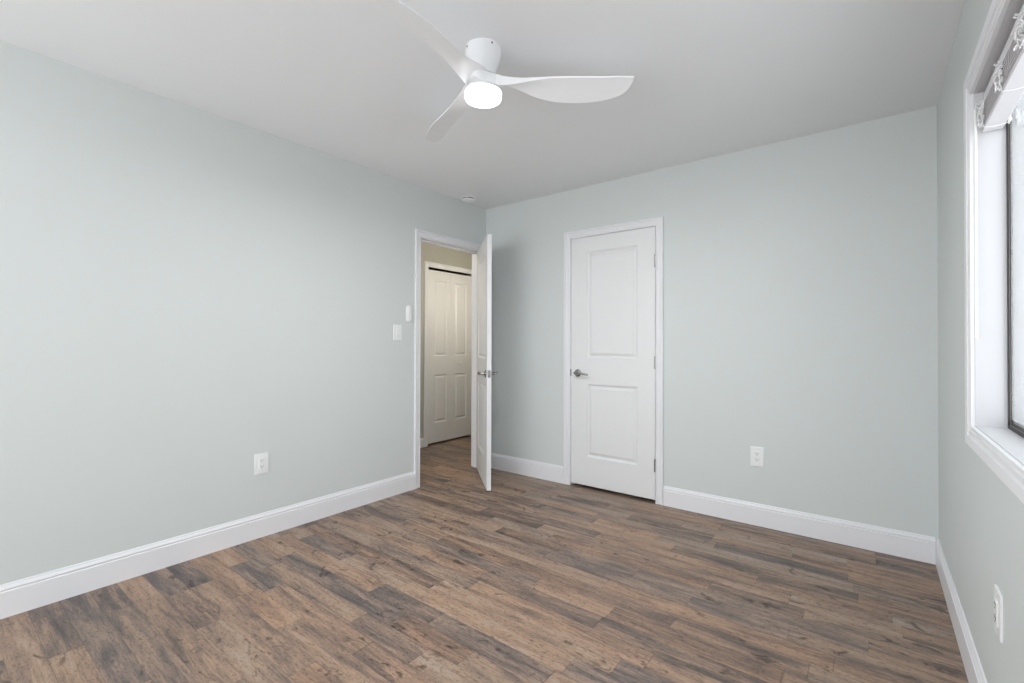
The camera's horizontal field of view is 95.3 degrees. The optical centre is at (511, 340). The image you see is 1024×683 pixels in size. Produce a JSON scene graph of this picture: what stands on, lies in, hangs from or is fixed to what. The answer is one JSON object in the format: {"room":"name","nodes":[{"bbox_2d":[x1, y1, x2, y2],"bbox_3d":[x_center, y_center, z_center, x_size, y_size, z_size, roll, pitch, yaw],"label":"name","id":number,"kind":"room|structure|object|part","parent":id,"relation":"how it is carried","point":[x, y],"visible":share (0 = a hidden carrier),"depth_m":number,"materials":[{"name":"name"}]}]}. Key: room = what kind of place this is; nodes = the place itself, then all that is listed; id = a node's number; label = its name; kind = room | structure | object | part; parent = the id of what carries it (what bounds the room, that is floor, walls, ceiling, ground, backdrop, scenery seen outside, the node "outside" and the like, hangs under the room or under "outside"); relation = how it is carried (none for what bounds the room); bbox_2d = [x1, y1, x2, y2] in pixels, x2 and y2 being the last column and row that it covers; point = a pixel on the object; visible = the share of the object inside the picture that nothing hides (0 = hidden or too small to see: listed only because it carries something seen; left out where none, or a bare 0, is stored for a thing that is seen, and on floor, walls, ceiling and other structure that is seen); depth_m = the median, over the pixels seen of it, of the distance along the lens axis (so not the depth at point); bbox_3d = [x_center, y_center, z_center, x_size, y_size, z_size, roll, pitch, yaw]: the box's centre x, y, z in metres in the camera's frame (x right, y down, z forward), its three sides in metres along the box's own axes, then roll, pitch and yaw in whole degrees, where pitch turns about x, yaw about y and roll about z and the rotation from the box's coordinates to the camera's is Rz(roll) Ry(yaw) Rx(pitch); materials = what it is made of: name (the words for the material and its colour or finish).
{"room":"empty bedroom","nodes":[
{"label":"empty bedroom","id":0,"kind":"room"},
{"bbox_2d":[0,40,485,584],"bbox_3d":[-1.933,-0.046,2.352,0.115,2.440,5.345,0,-1,38],"label":"wall","id":1,"kind":"structure","parent":0,"point":[188,294],"depth_m":2.46,"materials":[{"name":"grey paint"}]},
{"bbox_2d":[0,471,414,618],"bbox_3d":[-2.152,1.101,1.960,0.014,0.140,4.476,0,-1,38],"label":"baseboard","id":2,"kind":"structure","parent":1,"relation":"attached to","point":[29,593],"depth_m":2.45,"materials":[{"name":"white paint"}]},
{"bbox_2d":[254,452,267,474],"bbox_3d":[-1.503,0.741,2.801,0.010,0.124,0.079,0,-1,38],"label":"wall outlet","id":3,"kind":"object","parent":1,"relation":"attached to","point":[260,460],"visible":1,"depth_m":2.80,"materials":[{"name":"white plastic"}]},
{"bbox_2d":[393,324,401,339],"bbox_3d":[-0.882,-0.060,3.604,0.010,0.122,0.079,0,-1,38],"label":"light switch","id":4,"kind":"object","parent":1,"relation":"attached to","point":[397,329],"visible":1,"depth_m":3.60,"materials":[{"name":"white plastic"}]},
{"bbox_2d":[406,305,410,322],"bbox_3d":[-0.812,-0.209,3.687,0.020,0.138,0.048,0,-1,38],"label":"remote control","id":5,"kind":"object","parent":1,"relation":"attached to","point":[408,307],"visible":1,"depth_m":3.67,"materials":[{"name":"white plastic"}]},
{"bbox_2d":[414,229,479,488],"bbox_3d":[-0.513,0.149,4.074,0.016,2.084,0.858,0,-1,38],"label":"trim","id":6,"kind":"structure","parent":1,"relation":"attached to","point":[419,233],"depth_m":3.76,"materials":[{"name":"white paint"}]},
{"bbox_2d":[421,237,476,466],"bbox_3d":[-0.565,0.170,4.114,0.115,2.042,0.774,0,-1,38],"label":"trim","id":7,"kind":"structure","parent":1,"relation":"attached to","point":[423,240],"depth_m":4.40,"materials":[{"name":"white paint"}]},
{"bbox_2d":[476,234,497,490],"bbox_3d":[-0.246,0.173,4.006,0.162,2.012,0.728,0,0,-11],"label":"door","id":8,"kind":"structure","parent":1,"relation":"in","point":[484,373],"depth_m":3.83,"materials":[{"name":"white paint"}]},
{"bbox_2d":[420,242,471,437],"bbox_3d":[-1.208,-0.024,5.051,0.100,2.440,4.100,0,-1,38],"label":"wall","id":9,"kind":"structure","parent":0,"point":[430,253],"depth_m":5.30,"materials":[{"name":"beige paint"}]},
{"bbox_2d":[420,438,423,447],"bbox_3d":[-1.706,1.137,4.311,0.014,0.105,2.338,0,-1,38],"label":"baseboard","id":10,"kind":"structure","parent":9,"relation":"attached to","point":[421,439],"depth_m":5.21,"materials":[{"name":"white paint"}]},
{"bbox_2d":[424,261,471,446],"bbox_3d":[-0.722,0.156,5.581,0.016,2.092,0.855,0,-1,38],"label":"trim","id":11,"kind":"structure","parent":9,"relation":"attached to","point":[427,264],"depth_m":5.26,"materials":[{"name":"white paint"}]},
{"bbox_2d":[428,270,471,443],"bbox_3d":[-0.730,0.187,5.587,0.064,1.985,0.727,0,-1,38],"label":"door","id":12,"kind":"structure","parent":9,"relation":"in","point":[450,294],"depth_m":5.56,"materials":[{"name":"white paint"}]},
{"bbox_2d":[0,0,964,208],"bbox_3d":[-0.737,-1.286,2.596,5.159,0.050,7.420,0,-1,38],"label":"ceiling","id":13,"kind":"structure","parent":0,"point":[348,80],"depth_m":2.15,"materials":[{"name":"paint"}]},
{"bbox_2d":[461,196,475,202],"bbox_3d":[-0.384,-1.233,4.088,0.132,0.032,0.132,0,-1,38],"label":"smoke detector","id":14,"kind":"object","parent":13,"relation":"attached to","point":[467,199],"visible":1,"depth_m":4.05,"materials":[{"name":"white plastic"}]},
{"bbox_2d":[374,0,633,141],"bbox_3d":[-0.217,-1.151,1.943,1.123,0.226,1.044,0,-1,38],"label":"ceiling fan","id":15,"kind":"object","parent":13,"relation":"hanging from","point":[478,68],"visible":1,"depth_m":1.99,"materials":[{"name":"white plastic"}]},
{"bbox_3d":[-0.276,-1.111,1.722,0.134,0.070,0.611,0,0,30],"label":"blade","id":16,"kind":"part","parent":15,"relation":"part of","materials":[{"name":"white plastic"}]},
{"bbox_3d":[-0.308,-1.107,2.304,0.134,0.070,0.611,0,0,-30],"label":"blade","id":17,"kind":"part","parent":15,"relation":"part of","materials":[{"name":"white plastic"}]},
{"bbox_3d":[0.211,-1.107,2.041,0.611,0.070,0.134,0,0,0],"label":"blade","id":18,"kind":"part","parent":15,"relation":"part of","materials":[{"name":"white plastic"}]},
{"bbox_2d":[0,435,968,682],"bbox_3d":[-0.743,1.204,2.578,5.159,0.050,7.420,0,-1,38],"label":"floor","id":19,"kind":"structure","parent":0,"point":[449,578],"depth_m":2.08,"materials":[{"name":"laminate"}]},
{"bbox_2d":[486,105,938,542],"bbox_3d":[1.052,-0.029,3.491,3.435,2.440,0.115,0,-1,38],"label":"wall","id":20,"kind":"structure","parent":0,"point":[801,273],"depth_m":2.92,"materials":[{"name":"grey paint"}]},
{"bbox_2d":[491,453,562,483],"bbox_3d":[0.087,1.123,4.148,0.869,0.140,0.014,0,-1,38],"label":"baseboard","id":21,"kind":"structure","parent":20,"relation":"attached to","point":[545,471],"depth_m":4.10,"materials":[{"name":"white paint"}]},
{"bbox_2d":[570,227,655,499],"bbox_3d":[0.761,0.167,3.626,0.723,2.005,0.098,0,-1,38],"label":"door","id":22,"kind":"structure","parent":20,"relation":"in","point":[613,369],"depth_m":3.62,"materials":[{"name":"white paint"}]},
{"bbox_3d":[0.549,0.266,3.743,0.132,0.028,0.025,0,-1,38],"label":"lever","id":23,"kind":"part","parent":22,"relation":"part of","materials":[{"name":"silver metal"}]},
{"bbox_2d":[563,216,663,504],"bbox_3d":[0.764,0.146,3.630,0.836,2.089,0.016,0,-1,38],"label":"trim","id":24,"kind":"structure","parent":20,"relation":"attached to","point":[658,222],"depth_m":3.41,"materials":[{"name":"white paint"}]},
{"bbox_2d":[750,446,763,466],"bbox_3d":[1.576,0.749,2.999,0.079,0.124,0.010,0,-1,38],"label":"wall outlet","id":25,"kind":"object","parent":20,"relation":"attached to","point":[756,453],"visible":1,"depth_m":3.00,"materials":[{"name":"white plastic"}]},
{"bbox_2d":[663,486,935,564],"bbox_3d":[1.669,1.118,2.920,1.457,0.140,0.014,0,-1,38],"label":"baseboard","id":26,"kind":"structure","parent":20,"relation":"attached to","point":[908,545],"depth_m":2.81,"materials":[{"name":"white paint"}]},
{"bbox_2d":[937,0,1023,682],"bbox_3d":[0.680,-0.054,0.324,0.140,2.440,5.345,0,-1,38],"label":"wall","id":27,"kind":"structure","parent":0,"point":[981,520],"depth_m":1.76,"materials":[{"name":"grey paint"}]},
{"bbox_2d":[935,538,986,682],"bbox_3d":[0.617,1.096,0.363,0.014,0.140,5.345,0,-1,38],"label":"baseboard","id":28,"kind":"structure","parent":27,"relation":"attached to","point":[974,671],"depth_m":1.80,"materials":[{"name":"white paint"}]},
{"bbox_2d":[963,0,1023,503],"bbox_3d":[1.097,-0.280,0.990,0.016,1.265,1.645,0,-1,38],"label":"trim","id":29,"kind":"structure","parent":27,"relation":"attached to","point":[1007,468],"depth_m":1.58,"materials":[{"name":"white paint"}]},
{"bbox_2d":[994,584,1002,642],"bbox_3d":[1.324,0.743,1.272,0.010,0.124,0.079,0,-1,38],"label":"wall outlet","id":30,"kind":"object","parent":27,"relation":"attached to","point":[998,598],"visible":1,"depth_m":1.25,"materials":[{"name":"white plastic"}]},
{"bbox_2d":[974,0,1023,464],"bbox_3d":[1.169,-0.279,0.934,0.164,1.268,1.645,0,-1,38],"label":"window","id":31,"kind":"structure","parent":27,"relation":"in","point":[999,347],"depth_m":1.53,"materials":[{"name":"white paint"}]},
{"bbox_2d":[974,4,1023,337],"bbox_3d":[1.134,-0.419,0.963,0.089,0.813,1.481,0,-1,38],"label":"window blind","id":32,"kind":"object","parent":31,"relation":"attached to","point":[1004,90],"visible":1,"depth_m":1.37,"materials":[{"name":"white plastic"}]},
{"bbox_3d":[1.550,-0.735,1.501,0.081,0.095,0.052,0,-1,38],"label":"ladder cord","id":33,"kind":"part","parent":32,"relation":"part of","materials":[{"name":"white fabric"}]},
{"bbox_3d":[1.138,-0.707,0.962,0.049,0.014,1.477,0,-1,38],"label":"rail","id":34,"kind":"part","parent":32,"relation":"part of","materials":[{"name":"white"}]},
{"bbox_3d":[1.385,-0.735,1.288,0.082,0.095,0.056,0,-1,38],"label":"ladder cord","id":35,"kind":"part","parent":32,"relation":"part of","materials":[{"name":"white fabric"}]},
{"bbox_3d":[1.238,-0.738,1.097,0.082,0.093,0.057,0,-1,38],"label":"ladder cord","id":36,"kind":"part","parent":32,"relation":"part of","materials":[{"name":"white fabric"}]},
{"bbox_3d":[1.167,-0.279,0.936,0.007,1.122,1.499,0,-1,38],"label":"frame","id":37,"kind":"part","parent":31,"relation":"part of","materials":[{"name":"black metal"}]},
{"bbox_3d":[1.202,-0.279,0.908,0.081,1.268,1.645,0,-1,38],"label":"trim","id":38,"kind":"part","parent":31,"relation":"part of","materials":[{"name":"black"}]}
]}

